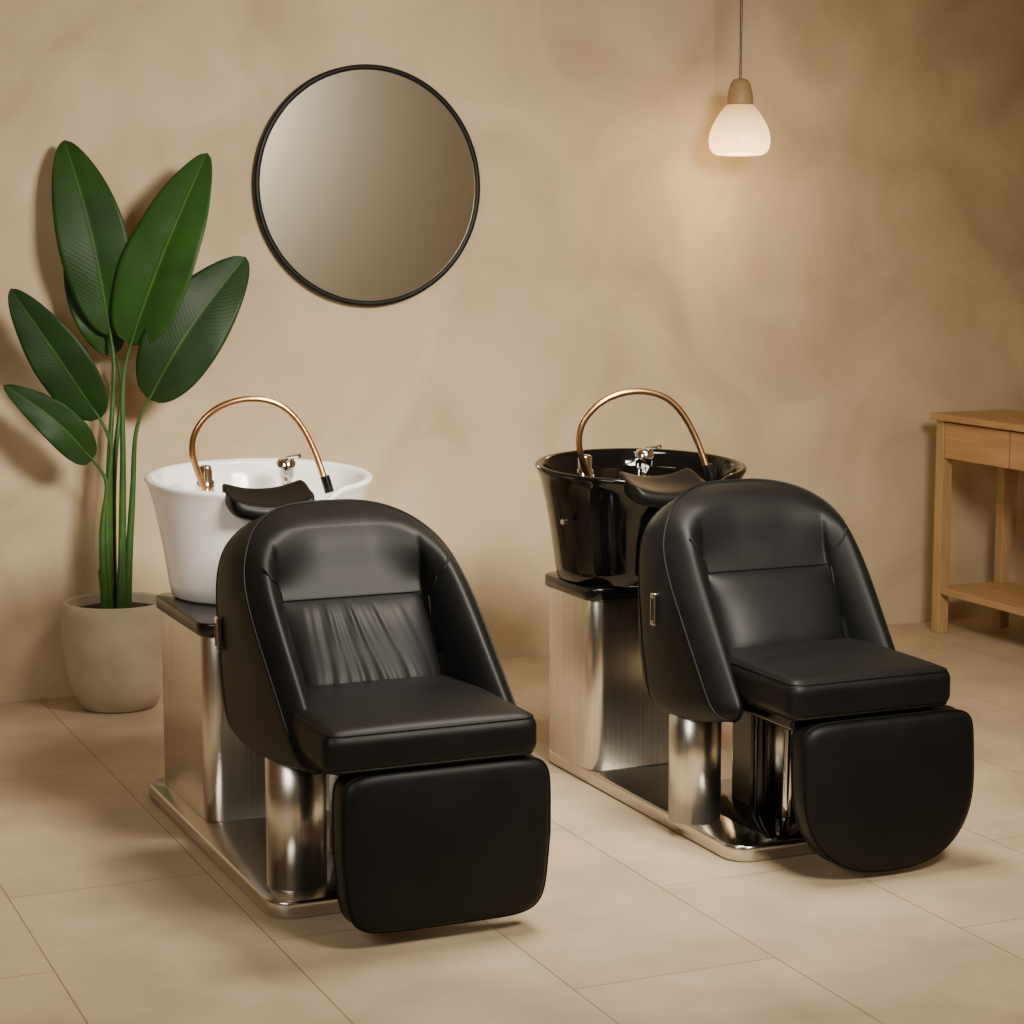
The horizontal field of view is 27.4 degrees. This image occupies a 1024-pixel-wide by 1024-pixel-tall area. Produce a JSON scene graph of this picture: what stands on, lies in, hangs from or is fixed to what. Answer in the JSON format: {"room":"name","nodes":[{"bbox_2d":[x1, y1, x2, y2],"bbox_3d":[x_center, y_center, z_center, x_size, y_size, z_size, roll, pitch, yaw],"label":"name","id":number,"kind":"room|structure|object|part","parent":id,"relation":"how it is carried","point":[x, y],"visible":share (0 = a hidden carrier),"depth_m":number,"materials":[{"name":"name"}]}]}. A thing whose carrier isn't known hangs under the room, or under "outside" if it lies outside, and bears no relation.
{"room":"salon","nodes":[
{"label":"salon","id":0,"kind":"room"},
{"bbox_2d":[62,592,162,712],"bbox_3d":[-1.384,0.495,7.367,0.380,0.377,0.380,-3,8,-23],"label":"plant pot","id":1,"kind":"object","parent":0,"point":[112,643],"depth_m":7.22,"materials":[{"name":"ceramic"}]},
{"bbox_2d":[0,0,1023,702],"bbox_3d":[-1.139,-0.857,7.585,7.420,3.000,0.100,-3,8,-23],"label":"wall","id":2,"kind":"structure","parent":0,"point":[808,303],"depth_m":8.13,"materials":[{"name":"paint"}]},
{"bbox_2d":[252,64,479,305],"bbox_3d":[-0.528,-1.200,7.730,0.878,0.878,0.042,-3,8,-23],"label":"round wall mirror","id":3,"kind":"object","parent":2,"relation":"attached to","point":[366,178],"visible":1,"depth_m":7.71,"materials":[{"name":"black mirror"}]},
{"bbox_2d":[0,614,1023,1023],"bbox_3d":[0.482,1.173,4.113,7.420,0.100,8.200,-3,8,-23],"label":"floor","id":4,"kind":"structure","parent":0,"point":[110,912],"depth_m":5.05,"materials":[{"name":"tile"}]},
{"bbox_2d":[4,140,249,712],"bbox_3d":[-1.312,-0.292,7.265,0.815,1.965,0.382,-1,8,-4],"label":"potted plant","id":5,"kind":"object","parent":4,"relation":"on","point":[142,289],"visible":1,"depth_m":7.18,"materials":[{"name":"green plant"}]},
{"bbox_3d":[-1.442,0.059,7.229,0.119,0.600,0.048,-6,10,-38],"label":"stem","id":6,"kind":"part","parent":5,"relation":"part of","materials":[{"name":"green plant"}]},
{"bbox_3d":[-1.428,-0.027,7.239,0.111,0.767,0.043,-6,10,-39],"label":"stem","id":7,"kind":"part","parent":5,"relation":"part of","materials":[{"name":"green plant"}]},
{"bbox_3d":[-1.397,-0.200,7.290,0.062,1.096,0.032,-3,8,-23],"label":"stem","id":8,"kind":"part","parent":5,"relation":"part of","materials":[{"name":"green plant"}]},
{"bbox_3d":[-1.390,-0.140,7.349,0.032,0.961,0.081,5,9,34],"label":"stem","id":9,"kind":"part","parent":5,"relation":"part of","materials":[{"name":"green plant"}]},
{"bbox_3d":[-1.317,-0.180,7.264,0.121,1.064,0.032,0,8,0],"label":"stem","id":10,"kind":"part","parent":5,"relation":"part of","materials":[{"name":"green plant"}]},
{"bbox_3d":[-1.278,-0.072,7.284,0.173,0.846,0.032,1,8,10],"label":"stem","id":11,"kind":"part","parent":5,"relation":"part of","materials":[{"name":"green plant"}]},
{"bbox_2d":[144,396,550,933],"bbox_3d":[-0.504,0.316,5.642,0.678,1.191,1.782,-3,8,-23],"label":"chair","id":12,"kind":"object","parent":4,"relation":"on","point":[346,733],"visible":1,"depth_m":5.25,"materials":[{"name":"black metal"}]},
{"bbox_3d":[-0.719,0.278,6.018,0.499,0.038,0.544,-3,8,-23],"label":"pedestal plate","id":13,"kind":"part","parent":12,"relation":"part of","materials":[{"name":"black"}]},
{"bbox_3d":[-0.755,0.314,5.402,0.016,0.090,0.024,-3,8,-23],"label":"recline handle","id":14,"kind":"part","parent":12,"relation":"part of","materials":[{"name":"silver metal"}]},
{"bbox_3d":[-0.555,0.877,5.774,0.612,0.045,1.280,-3,8,-23],"label":"steel plate","id":15,"kind":"part","parent":12,"relation":"part of","materials":[{"name":"grey metal"}]},
{"bbox_2d":[144,458,372,604],"bbox_3d":[-0.738,0.055,6.156,0.668,0.367,0.595,-3,8,-23],"label":"basin","id":16,"kind":"object","parent":12,"relation":"in","point":[197,510],"depth_m":5.98,"materials":[{"name":"white ceramic"}]},
{"bbox_3d":[-0.654,-0.161,6.236,0.018,0.030,0.077,-6,10,-39],"label":"mixer lever","id":17,"kind":"part","parent":12,"relation":"part of","materials":[{"name":"silver metal"}]},
{"bbox_3d":[-0.537,0.726,5.223,0.150,0.400,0.150,-3,8,-23],"label":"support post","id":18,"kind":"part","parent":12,"relation":"part of","materials":[{"name":"metal"}]},
{"bbox_2d":[283,593,442,685],"bbox_3d":[-0.377,0.341,5.330,0.394,0.224,0.200,-3,8,-23],"label":"lumbar cushion","id":19,"kind":"object","parent":12,"relation":"on","point":[339,639],"depth_m":5.31,"materials":[{"name":"black leather"}]},
{"bbox_2d":[217,501,513,773],"bbox_3d":[-0.373,0.304,5.317,0.621,0.598,0.806,-3,8,-23],"label":"shell","id":20,"kind":"object","parent":12,"relation":"in","point":[327,610],"depth_m":5.31,"materials":[{"name":"black leather"}]},
{"bbox_2d":[292,674,536,774],"bbox_3d":[-0.293,0.498,5.107,0.532,0.116,0.590,-3,8,-23],"label":"seat cushion","id":21,"kind":"object","parent":12,"relation":"on","point":[343,724],"depth_m":4.90,"materials":[{"name":"black leather"}]},
{"bbox_2d":[535,388,973,872],"bbox_3d":[0.615,0.264,6.037,0.709,1.190,1.579,-3,8,-23],"label":"chair","id":22,"kind":"object","parent":4,"relation":"on","point":[689,595],"visible":1,"depth_m":5.78,"materials":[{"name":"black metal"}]},
{"bbox_2d":[560,519,567,524],"bbox_3d":[0.155,0.029,6.246,0.016,0.016,0.016,-7,10,-41],"label":"screw","id":23,"kind":"object","parent":22,"relation":"in","point":[563,521],"depth_m":6.24,"materials":[{"name":"silver metal"}]},
{"bbox_3d":[0.380,0.215,6.482,0.484,0.038,0.364,-3,8,-23],"label":"pedestal plate","id":24,"kind":"part","parent":22,"relation":"part of","materials":[{"name":"black"}]},
{"bbox_2d":[535,448,746,587],"bbox_3d":[0.395,0.015,6.451,0.662,0.367,0.595,-3,8,-23],"label":"basin","id":25,"kind":"object","parent":22,"relation":"in","point":[599,516],"depth_m":6.26,"materials":[{"name":"black ceramic"}]},
{"bbox_3d":[0.433,-0.198,6.511,0.018,0.030,0.077,-6,10,-39],"label":"mixer lever","id":26,"kind":"part","parent":22,"relation":"part of","materials":[{"name":"silver metal"}]},
{"bbox_3d":[0.390,0.266,5.756,0.016,0.090,0.024,-3,8,-23],"label":"recline handle","id":27,"kind":"part","parent":22,"relation":"part of","materials":[{"name":"silver metal"}]},
{"bbox_3d":[0.571,0.821,6.191,0.505,0.045,1.230,-3,8,-23],"label":"steel plate","id":28,"kind":"part","parent":22,"relation":"part of","materials":[{"name":"grey metal"}]},
{"bbox_3d":[0.505,0.650,5.792,0.144,0.400,0.144,-3,8,-23],"label":"support post","id":29,"kind":"part","parent":22,"relation":"part of","materials":[{"name":"metal"}]},
{"bbox_3d":[0.692,0.666,5.822,0.036,0.350,0.036,-3,8,-23],"label":"hydraulic rod","id":30,"kind":"part","parent":22,"relation":"part of","materials":[{"name":"black"}]},
{"bbox_2d":[638,480,894,721],"bbox_3d":[0.719,0.247,5.828,0.650,0.626,0.559,-3,8,-23],"label":"shell","id":31,"kind":"object","parent":22,"relation":"in","point":[735,576],"depth_m":5.78,"materials":[{"name":"black leather"}]},
{"bbox_3d":[0.776,0.489,5.730,0.400,0.055,0.630,-3,8,-23],"label":"seat frame","id":32,"kind":"part","parent":22,"relation":"part of","materials":[{"name":"black"}]},
{"bbox_2d":[708,566,845,647],"bbox_3d":[0.736,0.279,5.793,0.394,0.224,0.156,-3,8,-23],"label":"lumbar cushion","id":33,"kind":"object","parent":22,"relation":"on","point":[757,606],"depth_m":5.77,"materials":[{"name":"black leather"}]},
{"bbox_3d":[0.763,0.635,5.904,0.140,0.400,0.140,-3,8,-23],"label":"support post","id":34,"kind":"part","parent":22,"relation":"part of","materials":[{"name":"metal"}]},
{"bbox_3d":[0.763,0.668,5.809,0.028,0.352,0.056,3,8,21],"label":"hydraulic rod","id":35,"kind":"part","parent":22,"relation":"part of","materials":[{"name":"silver metal"}]},
{"bbox_2d":[729,637,949,721],"bbox_3d":[0.820,0.431,5.621,0.492,0.120,0.550,-3,8,-23],"label":"seat cushion","id":36,"kind":"object","parent":22,"relation":"on","point":[782,679],"depth_m":5.43,"materials":[{"name":"black leather"}]},
{"bbox_2d":[930,409,1023,632],"bbox_3d":[2.233,0.133,8.047,0.400,0.915,1.640,-3,8,-23],"label":"console table","id":37,"kind":"object","parent":4,"relation":"on","point":[986,437],"visible":1,"depth_m":8.63,"materials":[{"name":"brown wood"}]},
{"bbox_3d":[1.780,0.060,8.691,0.050,0.887,0.050,-3,8,-23],"label":"leg","id":38,"kind":"part","parent":37,"relation":"part of","materials":[{"name":"brown wood"}]},
{"bbox_3d":[1.870,-0.269,8.420,0.026,0.146,0.427,-3,8,-23],"label":"drawer","id":39,"kind":"part","parent":37,"relation":"part of","materials":[{"name":"brown wood"}]},
{"bbox_2d":[940,581,1023,615],"bbox_3d":[2.233,0.408,8.084,0.348,0.030,1.560,-3,8,-23],"label":"shelf","id":40,"kind":"object","parent":37,"relation":"attached to","point":[1007,596],"depth_m":8.56,"materials":[{"name":"brown wood"}]},
{"bbox_3d":[2.064,0.044,8.814,0.050,0.887,0.050,-3,8,-23],"label":"leg","id":41,"kind":"part","parent":37,"relation":"part of","materials":[{"name":"brown wood"}]},
{"bbox_3d":[2.044,-0.216,8.025,0.026,0.146,0.427,-3,8,-23],"label":"drawer","id":42,"kind":"part","parent":37,"relation":"part of","materials":[{"name":"brown wood"}]},
{"bbox_2d":[1014,302,1023,584],"bbox_3d":[3.836,-0.558,5.358,0.100,3.000,8.000,-3,8,-23],"label":"wall","id":43,"kind":"structure","parent":0,"point":[1019,552],"depth_m":9.09,"materials":[{"name":"paint"}]},
{"bbox_3d":[0.482,-1.899,3.700,7.420,0.100,8.200,-3,8,-23],"label":"ceiling","id":44,"kind":"structure","parent":0,"visible":0},
{"bbox_2d":[709,0,769,155],"bbox_3d":[0.865,-1.881,7.923,0.234,1.060,0.234,-3,8,-23],"label":"pendant lamp","id":45,"kind":"object","parent":44,"relation":"hanging from","point":[739,129],"visible":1,"depth_m":7.91,"materials":[{"name":"white glass"}]},
{"bbox_3d":[0.865,-1.454,7.981,0.234,0.198,0.234,-3,8,-23],"label":"lamp shade","id":46,"kind":"part","parent":45,"relation":"part of","materials":[{"name":"white glass"}]},
{"bbox_3d":[0.865,-2.021,7.904,0.009,0.779,0.009,-3,8,-23],"label":"cord","id":47,"kind":"part","parent":45,"relation":"part of","materials":[{"name":"black plastic"}]}
]}

